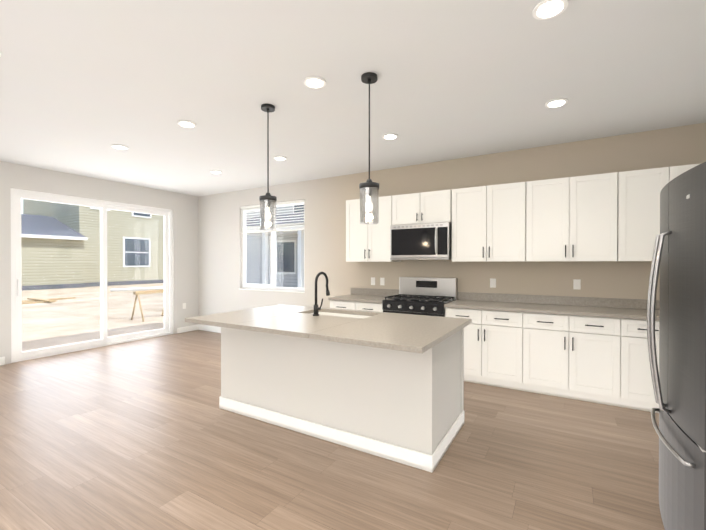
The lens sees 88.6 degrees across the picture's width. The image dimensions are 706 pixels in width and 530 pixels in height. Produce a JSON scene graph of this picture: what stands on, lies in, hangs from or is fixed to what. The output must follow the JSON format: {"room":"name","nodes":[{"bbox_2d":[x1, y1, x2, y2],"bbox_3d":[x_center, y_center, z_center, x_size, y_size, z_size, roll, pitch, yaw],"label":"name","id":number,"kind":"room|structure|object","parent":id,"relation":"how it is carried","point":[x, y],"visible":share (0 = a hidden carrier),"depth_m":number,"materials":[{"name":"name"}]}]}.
{"room":"kitchen","nodes":[
{"label":"kitchen","id":0,"kind":"room"},
{"bbox_2d":[0,161,198,363],"bbox_3d":[-5.449,-0.018,3.874,0.160,2.760,8.850,0,0,31],"label":"wall","id":1,"kind":"structure","parent":0,"point":[183,208],"depth_m":6.06,"materials":[{"name":"paint"}]},
{"bbox_2d":[0,357,4,365],"bbox_3d":[-6.141,1.314,2.542,0.014,0.110,5.520,0,0,31],"label":"baseboard","id":2,"kind":"structure","parent":1,"relation":"attached to","point":[2,359],"depth_m":4.89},
{"bbox_2d":[10,188,172,362],"bbox_3d":[-4.158,0.138,6.039,0.118,2.424,2.398,0,0,31],"label":"sliding glass door","id":3,"kind":"structure","parent":1,"relation":"in","point":[17,353],"depth_m":5.85,"materials":[{"name":"white plastic"}]},
{"bbox_2d":[177,325,197,332],"bbox_3d":[-3.333,1.288,7.282,0.017,0.110,0.440,0,0,31],"label":"baseboard","id":4,"kind":"structure","parent":1,"relation":"attached to","point":[187,329],"depth_m":7.28,"materials":[{"name":"white wood"}]},
{"bbox_2d":[0,330,664,529],"bbox_3d":[-2.016,1.433,1.849,8.140,0.120,8.850,0,0,31],"label":"floor","id":5,"kind":"structure","parent":0,"point":[146,434],"depth_m":2.51,"materials":[{"name":"brown wood"}]},
{"bbox_2d":[219,328,463,472],"bbox_3d":[-0.150,0.932,3.290,2.088,0.865,0.883,0,0,31],"label":"kitchen island","id":6,"kind":"object","parent":5,"relation":"on","point":[386,385],"depth_m":2.77,"materials":[{"name":"paint"}]},
{"bbox_2d":[185,304,312,327],"bbox_3d":[-0.894,0.481,3.542,0.620,0.035,1.235,0,0,31],"label":"island countertop","id":7,"kind":"structure","parent":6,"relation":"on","point":[226,319],"depth_m":3.33,"materials":[{"name":"beige stone"}]},
{"bbox_2d":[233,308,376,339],"bbox_3d":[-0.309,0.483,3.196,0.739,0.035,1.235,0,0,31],"label":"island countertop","id":8,"kind":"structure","parent":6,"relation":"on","point":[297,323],"depth_m":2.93,"materials":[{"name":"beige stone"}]},
{"bbox_2d":[313,272,329,315],"bbox_3d":[-0.270,0.263,3.386,0.111,0.402,0.245,0,0,31],"label":"faucet","id":9,"kind":"object","parent":8,"relation":"on","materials":[{"name":"black metal"}]},
{"bbox_2d":[309,312,471,355],"bbox_3d":[0.360,0.485,2.800,0.816,0.035,1.235,0,0,31],"label":"island countertop","id":10,"kind":"structure","parent":6,"relation":"on","point":[398,332],"depth_m":2.55,"materials":[{"name":"beige stone"}]},
{"bbox_2d":[321,312,368,319],"bbox_3d":[-0.132,0.603,3.496,0.764,0.232,0.394,0,0,31],"label":"sink","id":11,"kind":"object","parent":10,"relation":"in","point":[362,314],"depth_m":3.62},
{"bbox_2d":[328,288,398,311],"bbox_3d":[0.172,0.855,5.135,0.843,1.000,0.636,0,0,31],"label":"base cabinet","id":12,"kind":"object","parent":5,"relation":"on","point":[366,299],"visible":0.31,"depth_m":5.03,"materials":[{"name":"wood"}]},
{"bbox_2d":[382,277,456,316],"bbox_3d":[0.861,0.765,4.684,0.798,1.185,0.674,0,0,31],"label":"gas range","id":13,"kind":"object","parent":5,"relation":"on","point":[429,296],"visible":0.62,"depth_m":4.72,"materials":[{"name":"silver metal"}]},
{"bbox_2d":[445,308,531,391],"bbox_3d":[1.623,0.927,4.297,0.897,0.865,0.600,0,0,31],"label":"base cabinet","id":14,"kind":"object","parent":5,"relation":"on","point":[497,345],"depth_m":3.98,"materials":[{"name":"wood"}]},
{"bbox_2d":[532,312,631,408],"bbox_3d":[2.317,0.929,3.886,0.963,0.865,0.600,0,0,31],"label":"base cabinet","id":15,"kind":"object","parent":5,"relation":"on","point":[591,349],"depth_m":3.57,"materials":[{"name":"wood"}]},
{"bbox_2d":[444,300,658,319],"bbox_3d":[2.290,0.479,3.883,2.472,0.035,0.628,0,0,31],"label":"countertop","id":16,"kind":"structure","parent":15,"relation":"on","point":[488,305],"depth_m":3.84,"materials":[{"name":"grey stone"}]},
{"bbox_2d":[632,320,658,412],"bbox_3d":[2.991,0.931,3.487,0.850,0.865,0.600,0,0,31],"label":"base cabinet","id":17,"kind":"object","parent":5,"relation":"on","point":[643,398],"depth_m":3.34,"materials":[{"name":"wood"}]},
{"bbox_2d":[647,162,705,529],"bbox_3d":[1.818,0.484,1.550,0.863,1.780,0.790,0,0,31],"label":"refrigerator","id":18,"kind":"object","parent":5,"relation":"on","point":[679,377],"visible":1,"depth_m":1.56,"materials":[{"name":"grey metal"}]},
{"bbox_2d":[0,0,705,196],"bbox_3d":[-2.016,-1.448,1.834,8.140,0.120,8.850,0,0,31],"label":"ceiling","id":19,"kind":"structure","parent":0,"point":[85,85],"depth_m":2.76,"materials":[{"name":"paint"}]},
{"bbox_2d":[111,144,127,149],"bbox_3d":[-2.755,-1.393,4.276,0.170,0.014,0.170,0,0,31],"label":"recessed light","id":20,"kind":"object","parent":19,"relation":"in","point":[118,146],"visible":0.96,"depth_m":4.26,"materials":[{"name":"white plastic"}]},
{"bbox_2d":[177,120,195,127],"bbox_3d":[-1.639,-1.389,3.569,0.170,0.014,0.170,0,0,31],"label":"recessed light","id":21,"kind":"object","parent":19,"relation":"in","point":[186,123],"visible":1,"depth_m":3.56,"materials":[{"name":"white plastic"}]},
{"bbox_2d":[210,170,221,173],"bbox_3d":[-2.062,-1.399,5.446,0.170,0.014,0.170,0,0,31],"label":"recessed light","id":22,"kind":"object","parent":19,"relation":"in","point":[216,171],"visible":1,"depth_m":5.41,"materials":[{"name":"white plastic"}]},
{"bbox_2d":[259,104,276,230],"bbox_3d":[-0.748,-0.852,3.184,0.148,1.084,0.148,0,0,31],"label":"pendant light","id":23,"kind":"object","parent":19,"relation":"hanging from","point":[267,198],"visible":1,"depth_m":3.17,"materials":[{"name":"clear glass"}]},
{"bbox_2d":[274,156,286,159],"bbox_3d":[-0.952,-1.395,4.731,0.170,0.014,0.170,0,0,31],"label":"recessed light","id":24,"kind":"object","parent":19,"relation":"in","point":[280,158],"visible":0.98,"depth_m":4.71,"materials":[{"name":"white plastic"}]},
{"bbox_2d":[304,76,325,88],"bbox_3d":[-0.290,-1.384,2.747,0.170,0.014,0.170,0,0,31],"label":"recessed light","id":25,"kind":"object","parent":19,"relation":"in","point":[315,82],"visible":0.96,"depth_m":2.73,"materials":[{"name":"white plastic"}]},
{"bbox_2d":[359,72,378,223],"bbox_3d":[0.120,-0.849,2.670,0.148,1.084,0.148,0,0,31],"label":"pendant light","id":26,"kind":"object","parent":19,"relation":"hanging from","point":[369,186],"visible":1,"depth_m":2.65,"materials":[{"name":"clear glass"}]},
{"bbox_2d":[382,133,397,139],"bbox_3d":[0.403,-1.391,3.917,0.170,0.014,0.170,0,0,31],"label":"recessed light","id":27,"kind":"object","parent":19,"relation":"in","point":[389,136],"visible":1,"depth_m":3.89,"materials":[{"name":"white plastic"}]},
{"bbox_2d":[532,0,567,19],"bbox_3d":[1.061,-1.380,1.947,0.170,0.014,0.170,0,0,31],"label":"recessed light","id":28,"kind":"object","parent":19,"relation":"in","point":[546,9],"visible":0.98,"depth_m":1.94,"materials":[{"name":"white plastic"}]},
{"bbox_2d":[545,98,567,107],"bbox_3d":[1.744,-1.386,3.100,0.170,0.014,0.170,0,0,31],"label":"recessed light","id":29,"kind":"object","parent":19,"relation":"in","point":[557,102],"visible":0.94,"depth_m":3.09,"materials":[{"name":"white plastic"}]},
{"bbox_2d":[198,123,705,326],"bbox_3d":[0.266,-0.028,5.540,7.980,2.760,0.160,0,0,31],"label":"wall","id":30,"kind":"structure","parent":0,"point":[220,251],"depth_m":4.93,"materials":[{"name":"paint"}]},
{"bbox_2d":[198,324,220,332],"bbox_3d":[-1.624,1.292,6.565,3.690,0.110,0.014,0,0,31],"label":"baseboard","id":31,"kind":"structure","parent":30,"relation":"attached to","point":[200,327],"depth_m":7.31,"materials":[{"name":"white wood"}]},
{"bbox_2d":[239,199,304,292],"bbox_3d":[-1.459,-0.325,6.529,1.568,1.584,0.132,0,0,31],"label":"kitchen window","id":32,"kind":"structure","parent":30,"relation":"in","point":[256,286],"depth_m":6.53,"materials":[{"name":"white plastic"}]},
{"bbox_2d":[371,277,374,284],"bbox_3d":[0.300,0.243,5.422,0.070,0.115,0.008,0,0,31],"label":"electrical outlet","id":33,"kind":"object","parent":30,"relation":"attached to","point":[372,280],"visible":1,"depth_m":5.42,"materials":[{"name":"plastic"}]},
{"bbox_2d":[346,195,400,261],"bbox_3d":[0.293,-0.496,5.233,0.736,0.900,0.330,0,0,31],"label":"upper cabinet","id":34,"kind":"object","parent":30,"relation":"attached to","point":[368,242],"depth_m":5.08,"materials":[{"name":"white wood"}]},
{"bbox_2d":[380,278,384,284],"bbox_3d":[0.434,0.243,5.343,0.070,0.115,0.008,0,0,31],"label":"electrical outlet","id":35,"kind":"object","parent":30,"relation":"attached to","point":[382,281],"visible":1,"depth_m":5.34,"materials":[{"name":"plastic"}]},
{"bbox_2d":[394,190,451,224],"bbox_3d":[0.956,-0.741,4.840,0.795,0.405,0.330,0,0,31],"label":"upper cabinet","id":36,"kind":"object","parent":30,"relation":"attached to","point":[433,206],"depth_m":4.67,"materials":[{"name":"white wood"}]},
{"bbox_2d":[390,222,451,259],"bbox_3d":[0.924,-0.298,4.788,0.785,0.460,0.455,0,0,31],"label":"microwave","id":37,"kind":"object","parent":36,"relation":"attached to","point":[429,241],"visible":1,"depth_m":4.61,"materials":[{"name":"silver metal"}]},
{"bbox_2d":[452,181,531,261],"bbox_3d":[1.695,-0.491,4.404,0.902,0.900,0.330,0,0,31],"label":"upper cabinet","id":38,"kind":"object","parent":30,"relation":"attached to","point":[491,223],"depth_m":4.25,"materials":[{"name":"white wood"}]},
{"bbox_2d":[490,278,495,287],"bbox_3d":[1.763,0.228,4.556,0.070,0.115,0.008,0,0,31],"label":"electrical outlet","id":39,"kind":"object","parent":30,"relation":"attached to","point":[492,283],"visible":1,"depth_m":4.55,"materials":[{"name":"plastic"}]},
{"bbox_2d":[458,292,659,307],"bbox_3d":[2.445,0.410,4.145,2.472,0.100,0.020,0,0,31],"label":"backsplash","id":40,"kind":"structure","parent":30,"relation":"attached to","point":[592,302],"depth_m":4.17,"materials":[{"name":"grey stone"}]},
{"bbox_2d":[573,279,580,289],"bbox_3d":[2.538,0.220,4.098,0.070,0.115,0.008,0,0,31],"label":"electrical outlet","id":41,"kind":"object","parent":30,"relation":"attached to","point":[577,284],"visible":1,"depth_m":4.09,"materials":[{"name":"plastic"}]},
{"bbox_2d":[532,171,627,261],"bbox_3d":[2.389,-0.489,3.993,0.969,0.900,0.330,0,0,31],"label":"upper cabinet","id":42,"kind":"object","parent":30,"relation":"attached to","point":[614,216],"depth_m":3.80,"materials":[{"name":"white wood"}]},
{"bbox_2d":[628,164,698,260],"bbox_3d":[3.060,-0.487,3.595,0.850,0.900,0.330,0,0,31],"label":"upper cabinet","id":43,"kind":"object","parent":30,"relation":"attached to","point":[645,186],"depth_m":3.53,"materials":[{"name":"white wood"}]},
{"label":"outside","id":44,"kind":"structure","parent":0,"visible":0},
{"bbox_2d":[22,283,163,351],"bbox_3d":[-7.475,1.548,10.119,130.000,0.160,130.000,0,0,31],"label":"yard","id":45,"kind":"structure","parent":44,"point":[91,310],"depth_m":10.49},
{"bbox_2d":[22,297,74,303],"bbox_3d":[-12.445,1.395,13.991,2.100,0.098,3.200,0,0,31],"label":"lumber","id":46,"kind":"object","parent":45,"relation":"on","point":[29,301],"depth_m":14.15,"materials":[{"name":"beige wood"}]},
{"bbox_2d":[21,199,163,290],"bbox_3d":[-20.250,-3.438,25.790,10.020,9.640,28.800,0,0,31],"label":"house","id":47,"kind":"structure","parent":45,"relation":"on","point":[127,258],"depth_m":23.64,"materials":[{"name":"beige"}]},
{"bbox_2d":[110,287,163,321],"bbox_3d":[-5.392,1.032,9.966,0.738,0.863,2.162,0,0,31],"label":"sawhorse","id":48,"kind":"object","parent":45,"relation":"on","point":[137,293],"depth_m":9.56,"materials":[{"name":"beige wood"}]},
{"bbox_2d":[246,204,303,287],"bbox_3d":[-1.990,-3.069,22.303,14.200,8.940,11.400,0,0,31],"label":"house","id":49,"kind":"structure","parent":45,"relation":"on","point":[284,256],"depth_m":19.29,"materials":[{"name":"grey"}]}
]}

